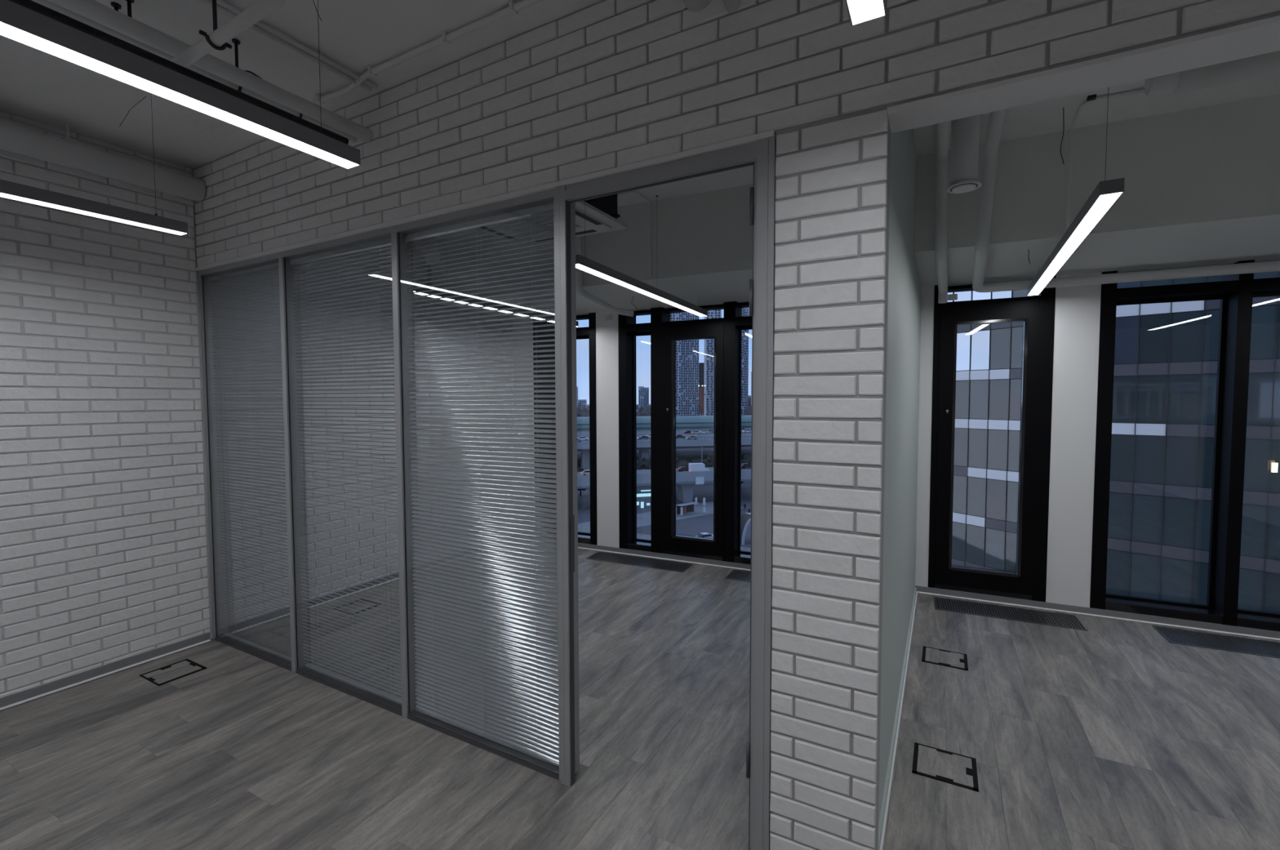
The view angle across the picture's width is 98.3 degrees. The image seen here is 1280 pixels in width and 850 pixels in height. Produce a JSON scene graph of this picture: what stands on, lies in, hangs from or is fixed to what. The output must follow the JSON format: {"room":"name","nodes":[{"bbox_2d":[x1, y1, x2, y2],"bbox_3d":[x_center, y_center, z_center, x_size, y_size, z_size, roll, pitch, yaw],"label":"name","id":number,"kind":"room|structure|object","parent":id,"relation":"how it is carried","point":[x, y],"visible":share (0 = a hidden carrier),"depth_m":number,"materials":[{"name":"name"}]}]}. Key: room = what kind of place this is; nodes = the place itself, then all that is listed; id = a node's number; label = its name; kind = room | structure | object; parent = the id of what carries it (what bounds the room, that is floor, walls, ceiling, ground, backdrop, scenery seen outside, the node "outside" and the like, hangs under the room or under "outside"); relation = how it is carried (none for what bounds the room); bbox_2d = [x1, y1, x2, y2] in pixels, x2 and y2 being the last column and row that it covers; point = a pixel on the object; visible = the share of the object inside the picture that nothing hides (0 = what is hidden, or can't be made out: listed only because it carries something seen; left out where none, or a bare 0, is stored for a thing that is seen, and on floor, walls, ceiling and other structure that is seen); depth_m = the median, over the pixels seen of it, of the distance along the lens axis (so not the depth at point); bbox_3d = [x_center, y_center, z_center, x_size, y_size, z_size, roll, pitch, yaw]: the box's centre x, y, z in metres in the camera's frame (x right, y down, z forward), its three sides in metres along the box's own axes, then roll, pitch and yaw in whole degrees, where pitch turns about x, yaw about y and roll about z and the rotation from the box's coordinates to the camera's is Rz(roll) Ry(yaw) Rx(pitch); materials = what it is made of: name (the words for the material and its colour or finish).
{"room":"open-plan office","nodes":[
{"label":"open-plan office","id":0,"kind":"room"},
{"bbox_2d":[0,110,515,698],"bbox_3d":[-3.483,-0.086,3.300,0.202,3.290,8.200,1,3,29],"label":"wall","id":1,"kind":"structure","parent":0,"point":[104,550],"depth_m":3.55,"materials":[{"name":"grey"}]},
{"bbox_2d":[0,632,210,710],"bbox_3d":[-4.203,1.602,1.829,0.020,0.058,4.790,1,3,29],"label":"baseboard","id":2,"kind":"structure","parent":1,"relation":"attached to","point":[11,700],"depth_m":3.41,"materials":[{"name":"grey metal"}]},
{"bbox_2d":[230,536,515,633],"bbox_3d":[-2.248,1.433,5.388,0.020,0.058,3.080,1,3,29],"label":"baseboard","id":3,"kind":"structure","parent":1,"relation":"attached to","point":[392,575],"depth_m":4.61,"materials":[{"name":"grey metal"}]},
{"bbox_2d":[0,525,1279,849],"bbox_3d":[0.698,1.737,1.432,9.400,0.200,9.200,1,3,29],"label":"floor","id":4,"kind":"structure","parent":0,"point":[1115,734],"depth_m":2.71,"materials":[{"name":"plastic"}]},
{"bbox_2d":[139,658,207,685],"bbox_3d":[-2.929,1.549,3.476,0.260,0.006,0.248,1,3,29],"label":"floor outlet","id":5,"kind":"object","parent":4,"relation":"on","point":[181,668],"visible":1,"depth_m":3.47,"materials":[{"name":"black plastic"}]},
{"bbox_2d":[198,252,293,671],"bbox_3d":[-2.590,0.239,3.695,1.000,2.601,0.100,1,3,29],"label":"frame","id":6,"kind":"object","parent":4,"relation":"on","point":[215,545],"visible":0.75,"depth_m":3.89,"materials":[{"name":"silver metal"}]},
{"bbox_2d":[207,262,291,661],"bbox_3d":[-2.590,0.247,3.695,0.945,2.529,0.028,1,3,29],"label":"blind","id":7,"kind":"object","parent":6,"relation":"attached to","point":[261,283],"visible":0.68,"depth_m":3.68,"materials":[{"name":"silver metal"}]},
{"bbox_2d":[280,226,404,717],"bbox_3d":[-1.698,0.259,3.206,1.036,2.601,0.100,1,3,29],"label":"frame","id":8,"kind":"object","parent":4,"relation":"on","point":[293,455],"visible":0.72,"depth_m":3.40,"materials":[{"name":"silver metal"}]},
{"bbox_2d":[289,238,401,704],"bbox_3d":[-1.698,0.267,3.206,0.981,2.529,0.028,1,3,29],"label":"blind","id":9,"kind":"object","parent":8,"relation":"attached to","point":[384,242],"visible":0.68,"depth_m":3.19,"materials":[{"name":"silver metal"}]},
{"bbox_2d":[333,598,381,614],"bbox_3d":[-2.329,1.497,4.568,0.260,0.006,0.248,1,3,29],"label":"floor outlet","id":10,"kind":"object","parent":4,"relation":"on","point":[357,601],"visible":0.68,"depth_m":4.57,"materials":[{"name":"black plastic"}]},
{"bbox_2d":[393,188,560,780],"bbox_3d":[-0.784,0.280,2.705,1.049,2.601,0.100,1,3,29],"label":"frame","id":11,"kind":"object","parent":4,"relation":"on","point":[547,197],"visible":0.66,"depth_m":2.89,"materials":[{"name":"silver metal"}]},
{"bbox_2d":[404,203,559,766],"bbox_3d":[-0.784,0.288,2.705,0.994,2.529,0.028,1,3,29],"label":"blind","id":12,"kind":"object","parent":11,"relation":"attached to","point":[486,660],"visible":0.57,"depth_m":2.69,"materials":[{"name":"silver metal"}]},
{"bbox_2d":[586,551,693,572],"bbox_3d":[-0.017,1.433,5.820,1.114,0.006,0.295,1,3,25],"label":"floor vent","id":13,"kind":"object","parent":4,"relation":"in","point":[661,564],"visible":1,"depth_m":5.80,"materials":[{"name":"black metal"}]},
{"bbox_2d":[724,568,750,582],"bbox_3d":[1.356,1.460,5.169,1.074,0.006,0.295,1,3,25],"label":"floor vent","id":14,"kind":"object","parent":4,"relation":"in","point":[739,575],"visible":0.21,"depth_m":5.33,"materials":[{"name":"black metal"}]},
{"bbox_2d":[921,645,968,671],"bbox_3d":[2.001,1.529,3.637,0.260,0.006,0.248,1,3,29],"label":"floor outlet cover","id":15,"kind":"object","parent":4,"relation":"on","point":[930,655],"visible":1,"depth_m":3.62,"materials":[{"name":"black plastic"}]},
{"bbox_2d":[911,742,978,791],"bbox_3d":[1.414,1.580,2.569,0.260,0.006,0.248,1,3,29],"label":"floor outlet cover","id":16,"kind":"object","parent":4,"relation":"on","point":[950,767],"visible":1,"depth_m":2.56,"materials":[{"name":"black plastic"}]},
{"bbox_2d":[933,595,1088,631],"bbox_3d":[2.901,1.491,4.406,0.990,0.006,0.310,1,3,25],"label":"floor vent","id":17,"kind":"object","parent":4,"relation":"in","point":[1024,615],"visible":1,"depth_m":4.38,"materials":[{"name":"black metal"}]},
{"bbox_2d":[1151,625,1279,657],"bbox_3d":[4.243,1.517,3.767,1.067,0.006,0.315,1,3,25],"label":"floor vent","id":18,"kind":"object","parent":4,"relation":"in","point":[1184,637],"visible":1,"depth_m":3.85,"materials":[{"name":"black metal"}]},
{"bbox_2d":[0,0,1279,237],"bbox_3d":[0.689,-1.774,1.270,9.400,0.250,9.200,1,3,29],"label":"ceiling","id":19,"kind":"structure","parent":0,"point":[36,85],"depth_m":2.75,"materials":[{"name":"paint"}]},
{"bbox_2d":[0,96,187,235],"bbox_3d":[-2.906,-1.301,1.837,0.075,0.730,2.295,1,3,29],"label":"lamp","id":20,"kind":"object","parent":19,"relation":"hanging from","point":[8,189],"visible":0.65,"depth_m":2.52,"materials":[{"name":"grey metal"}]},
{"bbox_2d":[0,192,186,235],"bbox_3d":[-2.905,-0.941,1.854,0.067,0.007,2.291,1,3,29],"label":"diffuser","id":21,"kind":"object","parent":20,"relation":"attached to","point":[29,197],"depth_m":2.54,"materials":[{"name":"white plastic"}]},
{"bbox_2d":[0,120,205,201],"bbox_3d":[-4.095,-1.530,1.677,0.148,0.240,4.690,1,3,29],"label":"duct","id":22,"kind":"object","parent":19,"relation":"hanging from","point":[14,138],"visible":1,"depth_m":3.23,"materials":[{"name":"grey metal"}]},
{"bbox_2d":[125,0,133,17],"bbox_3d":[-2.017,-1.565,2.190,0.030,0.240,0.030,0,3,6],"label":"rod","id":23,"kind":"object","parent":19,"relation":"hanging from","point":[129,2],"visible":0.37,"depth_m":2.18,"materials":[{"name":"black metal"}]},
{"bbox_2d":[0,0,360,168],"bbox_3d":[-1.607,-1.266,1.014,0.075,0.730,2.300,1,3,29],"label":"lamp","id":24,"kind":"object","parent":19,"relation":"hanging from","point":[20,24],"visible":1,"depth_m":1.51,"materials":[{"name":"grey metal"}]},
{"bbox_2d":[31,0,356,142],"bbox_3d":[-2.644,-1.421,0.887,0.038,0.038,4.692,1,3,29],"label":"pipe","id":25,"kind":"object","parent":19,"relation":"attached to","point":[46,3],"visible":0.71,"depth_m":2.23,"materials":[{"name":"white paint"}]},
{"bbox_2d":[198,0,231,50],"bbox_3d":[-1.474,-1.489,1.915,0.032,0.368,0.094,1,3,29],"label":"rod","id":26,"kind":"object","parent":19,"relation":"hanging from","point":[225,45],"visible":0.94,"depth_m":1.91,"materials":[{"name":"black metal"}]},
{"bbox_2d":[169,0,285,67],"bbox_3d":[-1.491,-1.339,1.931,0.840,0.040,0.040,1,3,29],"label":"pipe","id":27,"kind":"object","parent":26,"relation":"hanging from","point":[261,9],"visible":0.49,"depth_m":1.85,"materials":[{"name":"grey metal"}]},
{"bbox_2d":[8,0,348,144],"bbox_3d":[-2.436,-1.230,0.638,0.030,0.030,4.440,1,3,29],"label":"insulated pipe","id":28,"kind":"object","parent":27,"relation":"hanging from","point":[33,6],"visible":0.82,"depth_m":1.97,"materials":[{"name":"black"}]},
{"bbox_2d":[231,38,242,91],"bbox_3d":[-1.784,-1.582,2.450,0.085,0.231,0.032,1,3,29],"label":"rod","id":29,"kind":"object","parent":19,"relation":"hanging from","point":[236,42],"visible":0.41,"depth_m":2.44,"materials":[{"name":"black metal"}]},
{"bbox_2d":[47,0,372,142],"bbox_3d":[-2.549,-1.413,0.837,0.066,0.066,4.695,1,3,29],"label":"pipe","id":30,"kind":"object","parent":29,"relation":"hanging from","point":[96,11],"visible":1,"depth_m":2.26,"materials":[{"name":"grey metal"}]},
{"bbox_2d":[199,0,372,91],"bbox_3d":[-2.307,-1.610,1.065,0.022,0.022,3.945,1,3,29],"label":"conduit","id":31,"kind":"object","parent":19,"relation":"attached to","point":[209,2],"visible":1,"depth_m":2.45,"materials":[{"name":"grey metal"}]},
{"bbox_2d":[216,0,377,89],"bbox_3d":[-2.269,-1.609,1.045,0.022,0.022,3.945,1,3,29],"label":"conduit","id":32,"kind":"object","parent":19,"relation":"attached to","point":[222,2],"visible":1,"depth_m":2.44,"materials":[{"name":"grey metal"}]},
{"bbox_2d":[312,0,542,104],"bbox_3d":[1.485,-1.622,1.147,7.281,0.028,0.067,1,3,29],"label":"pipe","id":33,"kind":"object","parent":19,"relation":"attached to","point":[522,4],"visible":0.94,"depth_m":2.44,"materials":[{"name":"grey metal"}]},
{"bbox_2d":[441,30,450,44],"bbox_3d":[-0.839,-1.678,2.398,0.016,0.038,0.036,1,3,29],"label":"clip","id":34,"kind":"object","parent":19,"relation":"attached to","point":[444,33],"visible":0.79,"depth_m":2.38,"materials":[{"name":"white paint"}]},
{"bbox_2d":[413,240,578,326],"bbox_3d":[-1.209,-1.424,5.042,0.075,0.788,2.250,1,3,26],"label":"lamp","id":35,"kind":"object","parent":19,"relation":"hanging from","point":[415,285],"visible":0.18,"depth_m":4.67,"materials":[{"name":"grey"}]},
{"bbox_2d":[413,291,577,326],"bbox_3d":[-1.208,-1.035,5.060,0.067,0.007,2.246,1,3,26],"label":"diffuser","id":36,"kind":"object","parent":35,"relation":"attached to","point":[428,292],"depth_m":4.72,"materials":[{"name":"white"}]},
{"bbox_2d":[508,0,518,15],"bbox_3d":[-0.506,-1.671,2.215,0.016,0.038,0.036,1,3,29],"label":"clip","id":37,"kind":"object","parent":19,"relation":"attached to","point":[511,2],"visible":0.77,"depth_m":2.20,"materials":[{"name":"white paint"}]},
{"bbox_2d":[473,193,627,246],"bbox_3d":[-0.732,-1.558,3.711,0.950,0.400,0.950,1,3,29],"label":"air conditioner","id":38,"kind":"object","parent":19,"relation":"hanging from","point":[602,215],"visible":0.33,"depth_m":3.81,"materials":[{"name":"grey metal"}]},
{"bbox_2d":[479,226,516,239],"bbox_3d":[-1.056,-1.373,3.898,0.044,0.003,0.540,1,3,29],"label":"outlet","id":39,"kind":"object","parent":38,"relation":"attached to","point":[492,230],"depth_m":3.95,"materials":[{"name":"black metal"}]},
{"bbox_2d":[535,229,596,241],"bbox_3d":[-0.554,-1.381,4.044,0.540,0.003,0.044,1,3,29],"label":"outlet","id":40,"kind":"object","parent":38,"relation":"attached to","point":[585,231],"depth_m":3.97,"materials":[{"name":"black"}]},
{"bbox_2d":[575,210,601,225],"bbox_3d":[-0.407,-1.358,3.542,0.044,0.003,0.540,1,3,29],"label":"outlet","id":41,"kind":"object","parent":38,"relation":"attached to","point":[589,218],"depth_m":3.66,"materials":[{"name":"black metal"}]},
{"bbox_2d":[575,195,707,316],"bbox_3d":[0.111,-1.393,4.289,0.075,0.788,2.300,1,3,26],"label":"lamp","id":42,"kind":"object","parent":19,"relation":"hanging from","point":[582,263],"visible":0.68,"depth_m":3.91,"materials":[{"name":"grey"}]},
{"bbox_2d":[575,263,706,316],"bbox_3d":[0.112,-1.004,4.307,0.067,0.007,2.296,1,3,26],"label":"diffuser","id":43,"kind":"object","parent":42,"relation":"attached to","point":[591,268],"depth_m":4.00,"materials":[{"name":"white plastic"}]},
{"bbox_2d":[431,93,1279,317],"bbox_3d":[2.282,-1.473,4.111,9.016,0.622,1.270,1,3,25],"label":"beam","id":44,"kind":"structure","parent":19,"relation":"attached to","point":[1202,184],"depth_m":3.45,"materials":[{"name":"white paint"}]},
{"bbox_2d":[575,236,634,316],"bbox_3d":[-0.439,-1.418,4.986,0.198,0.719,1.356,1,3,27],"label":"drain pipe","id":45,"kind":"object","parent":44,"relation":"attached to","point":[579,287],"visible":0.62,"depth_m":4.83,"materials":[{"name":"white paint"}]},
{"bbox_2d":[1066,88,1144,230],"bbox_3d":[2.476,-1.432,3.025,0.214,0.597,0.454,-1,3,-12],"label":"conduit","id":46,"kind":"object","parent":44,"relation":"attached to","point":[1139,91],"visible":0.95,"depth_m":3.23,"materials":[{"name":"white paint"}]},
{"bbox_2d":[844,0,887,26],"bbox_3d":[-0.035,-1.234,0.232,0.075,0.730,2.300,1,3,29],"label":"lamp","id":47,"kind":"object","parent":19,"relation":"hanging from","point":[859,11],"visible":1,"depth_m":1.22,"materials":[{"name":"grey plastic"}]},
{"bbox_2d":[934,120,957,303],"bbox_3d":[1.817,-1.342,3.252,0.154,0.779,3.120,1,3,29],"label":"riser pipe","id":48,"kind":"object","parent":19,"relation":"attached to","point":[942,129],"depth_m":3.49,"materials":[{"name":"grey metal"}]},
{"bbox_2d":[946,114,982,193],"bbox_3d":[1.602,-1.442,2.726,0.151,0.553,0.151,1,3,29],"label":"stub","id":49,"kind":"object","parent":19,"relation":"hanging from","point":[965,131],"visible":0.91,"depth_m":2.69,"materials":[{"name":"white paint"}]},
{"bbox_2d":[1060,106,1064,164],"bbox_3d":[2.306,-1.576,3.018,0.021,0.306,0.004,1,3,29],"label":"wire","id":50,"kind":"object","parent":19,"relation":"hanging from","point":[1063,107],"visible":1,"depth_m":3.02,"materials":[{"name":"grey"}]},
{"bbox_2d":[1026,87,1124,295],"bbox_3d":[2.443,-1.349,3.208,0.076,0.788,2.445,1,3,29],"label":"lamp","id":51,"kind":"object","parent":19,"relation":"hanging from","point":[1105,194],"visible":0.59,"depth_m":2.62,"materials":[{"name":"grey"}]},
{"bbox_2d":[1027,191,1122,295],"bbox_3d":[2.444,-0.959,3.226,0.067,0.007,2.441,1,3,29],"label":"diffuser","id":52,"kind":"object","parent":51,"relation":"attached to","point":[1102,202],"depth_m":2.73,"materials":[{"name":"white plastic"}]},
{"bbox_2d":[972,108,1279,292],"bbox_3d":[3.607,-1.373,3.408,5.258,0.705,2.405,-1,3,-10],"label":"riser pipe","id":53,"kind":"object","parent":19,"relation":"attached to","point":[997,119],"visible":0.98,"depth_m":3.78,"materials":[{"name":"grey metal"}]},
{"bbox_2d":[1144,50,1279,97],"bbox_3d":[3.776,-1.436,1.475,3.670,0.164,0.164,1,3,29],"label":"air duct","id":54,"kind":"object","parent":19,"relation":"hanging from","point":[1267,64],"visible":0.54,"depth_m":2.23,"materials":[{"name":"grey metal"}]},
{"bbox_2d":[193,0,1279,849],"bbox_3d":[0.922,-0.026,1.767,9.001,3.290,0.152,1,3,29],"label":"wall","id":55,"kind":"structure","parent":0,"point":[602,85],"depth_m":1.90,"materials":[{"name":"white brick"}]},
{"bbox_2d":[195,129,776,270],"bbox_3d":[-1.296,-1.037,2.867,4.014,0.019,0.034,1,3,29],"label":"trim","id":56,"kind":"structure","parent":55,"relation":"attached to","point":[753,138],"depth_m":2.42,"materials":[{"name":"grey metal"}]},
{"bbox_2d":[555,136,776,849],"bbox_3d":[0.083,0.300,2.225,0.932,2.601,0.117,1,3,29],"label":"door frame","id":57,"kind":"structure","parent":55,"relation":"attached to","point":[761,153],"depth_m":2.02,"materials":[{"name":"silver metal"}]},
{"bbox_2d":[682,0,711,11],"bbox_3d":[0.067,-1.558,1.725,0.116,0.156,0.626,1,3,29],"label":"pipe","id":58,"kind":"object","parent":55,"relation":"attached to","point":[692,5],"visible":1,"depth_m":1.97,"materials":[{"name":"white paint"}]},
{"bbox_2d":[722,0,741,12],"bbox_3d":[0.179,-1.478,1.667,0.054,0.089,0.622,1,3,29],"label":"pipe","id":59,"kind":"object","parent":55,"relation":"attached to","point":[731,6],"visible":1,"depth_m":1.91,"materials":[{"name":"grey metal"}]},
{"bbox_2d":[887,15,1279,133],"bbox_3d":[2.835,-0.936,0.674,4.631,0.014,0.157,1,3,29],"label":"trim","id":60,"kind":"structure","parent":55,"relation":"attached to","point":[1260,37],"depth_m":1.52,"materials":[{"name":"white paint"}]},
{"bbox_2d":[512,257,1279,607],"bbox_3d":[2.622,-0.174,4.881,9.416,3.290,0.300,1,3,25],"label":"wall","id":61,"kind":"structure","parent":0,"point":[1077,308],"depth_m":4.42,"materials":[{"name":"white paint"}]},
{"bbox_2d":[533,312,597,545],"bbox_3d":[-0.821,0.044,6.491,0.848,2.613,0.244,1,3,25],"label":"window","id":62,"kind":"structure","parent":61,"relation":"attached to","point":[588,332],"depth_m":6.39,"materials":[{"name":"black metal"}]},
{"bbox_2d":[515,537,750,570],"bbox_3d":[0.395,1.405,5.836,4.227,0.058,0.022,1,3,25],"label":"baseboard","id":63,"kind":"structure","parent":61,"relation":"attached to","point":[580,545],"depth_m":5.89,"materials":[{"name":"grey metal"}]},
{"bbox_2d":[617,301,752,564],"bbox_3d":[0.575,0.072,5.814,1.686,2.613,0.272,1,3,25],"label":"window","id":64,"kind":"structure","parent":61,"relation":"attached to","point":[726,331],"depth_m":5.80,"materials":[{"name":"black metal"}]},
{"bbox_2d":[928,275,1056,601],"bbox_3d":[2.941,0.118,4.692,0.844,2.613,0.271,1,3,25],"label":"window","id":65,"kind":"structure","parent":61,"relation":"attached to","point":[1037,313],"depth_m":4.53,"materials":[{"name":"black"}]},
{"bbox_2d":[915,585,1279,640],"bbox_3d":[4.518,1.485,3.881,4.636,0.058,0.023,1,3,25],"label":"baseboard","id":66,"kind":"structure","parent":61,"relation":"attached to","point":[1211,627],"depth_m":4.30,"materials":[{"name":"grey metal"}]},
{"bbox_2d":[1089,259,1279,631],"bbox_3d":[4.297,0.143,4.064,1.573,2.613,0.244,1,3,25],"label":"window","id":67,"kind":"structure","parent":61,"relation":"attached to","point":[1236,293],"depth_m":4.07,"materials":[{"name":"black"}]},
{"bbox_2d":[878,128,921,823],"bbox_3d":[1.536,-0.100,3.330,0.132,3.290,3.438,1,3,29],"label":"wall","id":68,"kind":"structure","parent":0,"point":[904,287],"depth_m":2.73,"materials":[{"name":"grey paint"}]},
{"bbox_2d":[878,586,917,849],"bbox_3d":[1.601,1.521,3.358,0.020,0.050,3.420,1,3,29],"label":"baseboard","id":69,"kind":"structure","parent":68,"relation":"attached to","point":[884,809],"depth_m":2.70,"materials":[{"name":"grey paint"}]},
{"label":"outside","id":70,"kind":"structure","parent":0,"visible":0},
{"bbox_2d":[577,414,751,431],"bbox_3d":[-22.802,0.273,290.282,520.000,9.200,18.201,-1,3,-15],"label":"gallery","id":71,"kind":"object","parent":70,"point":[682,422],"visible":0.02,"depth_m":295.00,"materials":[{"name":"teal"}]},
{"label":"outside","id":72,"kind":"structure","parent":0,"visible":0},
{"bbox_2d":[577,446,751,547],"bbox_3d":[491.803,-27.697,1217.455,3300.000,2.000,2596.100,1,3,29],"label":"ground","id":73,"kind":"structure","parent":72,"point":[695,526],"depth_m":156.31,"materials":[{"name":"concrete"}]},
{"bbox_2d":[577,399,586,409],"bbox_3d":[-85.475,-22.799,809.675,13.322,28.703,20.250,0,3,0],"label":"block","id":74,"kind":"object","parent":73,"relation":"on","point":[581,402],"visible":0.43,"depth_m":799.35,"materials":[{"name":"grey concrete"}]},
{"bbox_2d":[581,405,589,417],"bbox_3d":[-42.385,-2.973,428.245,12.020,24.059,12.995,1,3,29],"label":"bare tree","id":75,"kind":"object","parent":73,"relation":"on","point":[584,410],"visible":0.21,"depth_m":424.12,"materials":[{"name":"grey plant"}]},
{"bbox_2d":[638,386,644,408],"bbox_3d":[1.647,-26.624,709.402,6.857,45.160,20.250,0,3,0],"label":"tower block","id":76,"kind":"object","parent":73,"relation":"on","point":[641,388],"visible":0.71,"depth_m":699.08,"materials":[{"name":"grey"}]},
{"bbox_2d":[636,405,648,416],"bbox_3d":[1.715,-4.072,456.194,12.640,23.457,12.901,1,3,29],"label":"bare tree","id":77,"kind":"object","parent":73,"relation":"on","point":[642,411],"visible":0.41,"depth_m":452.30,"materials":[{"name":"grey plant"}]},
{"bbox_2d":[636,489,650,508],"bbox_3d":[1.001,19.491,147.016,6.200,4.900,3.300,-1,3,-15],"label":"kiosk","id":78,"kind":"object","parent":73,"relation":"on","point":[643,497],"visible":0.55,"depth_m":145.54,"materials":[{"name":"glass"}]},
{"bbox_2d":[636,457,650,469],"bbox_3d":[1.324,15.413,183.365,8.335,9.694,8.536,1,3,29],"label":"bare tree","id":79,"kind":"object","parent":73,"relation":"on","point":[644,464],"visible":0.3,"depth_m":180.64,"materials":[{"name":"grey plant"}]},
{"bbox_2d":[644,387,648,406],"bbox_3d":[8.395,-27.094,729.402,6.348,44.219,20.250,0,3,0],"label":"tower block","id":80,"kind":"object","parent":73,"relation":"on","point":[646,389],"visible":0.64,"depth_m":718.99,"materials":[{"name":"grey concrete"}]},
{"bbox_2d":[577,501,742,527],"bbox_3d":[-1.610,22.619,130.358,35.215,0.200,63.994,1,3,29],"label":"building","id":81,"kind":"structure","parent":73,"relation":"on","point":[643,519],"depth_m":136.22,"materials":[{"name":"concrete"}]},
{"bbox_2d":[675,502,699,515],"bbox_3d":[11.812,20.885,137.384,6.200,2.620,1.900,-2,3,-39],"label":"bus shelter","id":82,"kind":"object","parent":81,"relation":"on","point":[682,508],"visible":0.98,"depth_m":136.95,"materials":[{"name":"metal"}]},
{"bbox_2d":[577,466,751,502],"bbox_3d":[12.898,16.860,157.829,320.000,9.100,15.750,-1,3,-15],"label":"flyover","id":83,"kind":"object","parent":73,"relation":"on","point":[686,481],"visible":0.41,"depth_m":150.71,"materials":[{"name":"concrete"}]},
{"bbox_2d":[688,462,710,471],"bbox_3d":[16.569,12.053,154.839,5.660,2.739,2.040,-1,3,-15],"label":"van","id":84,"kind":"object","parent":83,"relation":"on","point":[692,466],"visible":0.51,"depth_m":153.83,"materials":[{"name":"white metal"}]},
{"bbox_2d":[577,428,751,469],"bbox_3d":[-10.030,10.502,243.133,440.000,14.050,72.700,-1,3,-15],"label":"flyover","id":85,"kind":"object","parent":73,"relation":"on","point":[706,441],"visible":0.11,"depth_m":215.62,"materials":[{"name":"concrete"}]},
{"bbox_2d":[670,312,680,415],"bbox_3d":[33.179,-58.397,547.768,13.224,123.387,20.250,0,3,0],"label":"tower block","id":86,"kind":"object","parent":73,"relation":"on","point":[674,316],"visible":0.3,"depth_m":537.97,"materials":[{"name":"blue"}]},
{"bbox_2d":[675,459,690,468],"bbox_3d":[13.742,15.771,173.468,7.546,9.830,7.805,1,3,29],"label":"bare tree","id":87,"kind":"object","parent":73,"relation":"on","point":[682,462],"visible":0.16,"depth_m":172.11,"materials":[{"name":"grey plant"}]},
{"bbox_2d":[680,311,698,415],"bbox_3d":[50.326,-56.456,567.881,18.102,117.568,20.250,0,3,0],"label":"tower block","id":88,"kind":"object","parent":73,"relation":"on","point":[689,348],"visible":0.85,"depth_m":558.17,"materials":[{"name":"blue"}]},
{"bbox_2d":[690,458,710,466],"bbox_3d":[20.577,15.774,188.809,8.358,8.375,8.136,1,3,29],"label":"bare tree","id":89,"kind":"object","parent":73,"relation":"on","point":[704,461],"visible":0.27,"depth_m":187.15,"materials":[{"name":"grey plant"}]},
{"bbox_2d":[698,362,704,415],"bbox_3d":[79.093,-41.544,708.722,9.600,74.644,20.250,0,3,0],"label":"tower block","id":90,"kind":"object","parent":73,"relation":"on","point":[701,365],"visible":0.49,"depth_m":698.06,"materials":[{"name":"grey"}]},
{"bbox_2d":[697,385,705,415],"bbox_3d":[55.652,-15.136,499.590,6.600,41.290,3.500,0,3,0],"label":"mast","id":91,"kind":"object","parent":73,"relation":"on","point":[701,393],"visible":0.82,"depth_m":498.03,"materials":[{"name":"red"}]},
{"bbox_2d":[695,532,713,537],"bbox_3d":[13.504,22.746,112.593,4.440,1.489,1.880,-1,3,-25],"label":"car","id":92,"kind":"object","parent":73,"relation":"on","point":[703,534],"visible":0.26,"depth_m":111.98,"materials":[{"name":"white metal"}]},
{"bbox_2d":[706,452,713,466],"bbox_3d":[28.482,14.271,204.231,8.412,9.917,8.045,1,3,29],"label":"bare tree","id":93,"kind":"object","parent":73,"relation":"on","point":[710,458],"visible":0.24,"depth_m":202.70,"materials":[{"name":"grey plant"}]},
{"bbox_2d":[703,309,721,415],"bbox_3d":[79.600,-74.166,607.110,16.163,149.188,20.250,0,3,0],"label":"tower block","id":94,"kind":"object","parent":73,"relation":"on","point":[708,376],"visible":0.41,"depth_m":598.25,"materials":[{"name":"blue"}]},
{"bbox_2d":[741,307,743,415],"bbox_3d":[98.584,-62.056,567.628,11.520,128.539,20.250,0,3,0],"label":"tower block","id":95,"kind":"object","parent":73,"relation":"on","point":[742,376],"visible":0.13,"depth_m":558.17,"materials":[{"name":"grey concrete"}]},
{"bbox_2d":[742,307,748,414],"bbox_3d":[107.966,-59.290,573.763,4.990,122.402,20.250,0,3,0],"label":"tower block","id":96,"kind":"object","parent":73,"relation":"on","point":[745,309],"visible":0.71,"depth_m":563.65,"materials":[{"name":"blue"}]},
{"bbox_2d":[740,513,751,544],"bbox_3d":[22.148,20.830,111.450,5.200,5.400,3.750,-1,3,-15],"label":"curved canopy","id":97,"kind":"object","parent":73,"relation":"on","point":[745,518],"visible":0.38,"depth_m":109.75,"materials":[{"name":"grey"}]},
{"bbox_2d":[741,453,751,464],"bbox_3d":[39.164,14.875,193.615,8.534,9.636,7.858,1,3,29],"label":"bare tree","id":98,"kind":"object","parent":73,"relation":"on","point":[747,458],"visible":0.14,"depth_m":192.10,"materials":[{"name":"grey plant"}]},
{"bbox_2d":[947,289,1034,572],"bbox_3d":[24.791,3.106,41.497,0.950,50.070,13.636,-2,3,-31],"label":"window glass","id":99,"kind":"object","parent":73,"relation":"on","point":[988,366],"visible":0.15,"depth_m":40.04,"materials":[{"name":"grey"}]},
{"bbox_2d":[1106,271,1279,613],"bbox_3d":[34.049,3.612,30.031,16.356,50.070,0.950,2,4,45],"label":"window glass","id":100,"kind":"object","parent":73,"relation":"on","point":[1166,354],"visible":0.23,"depth_m":32.02,"materials":[{"name":"grey"}]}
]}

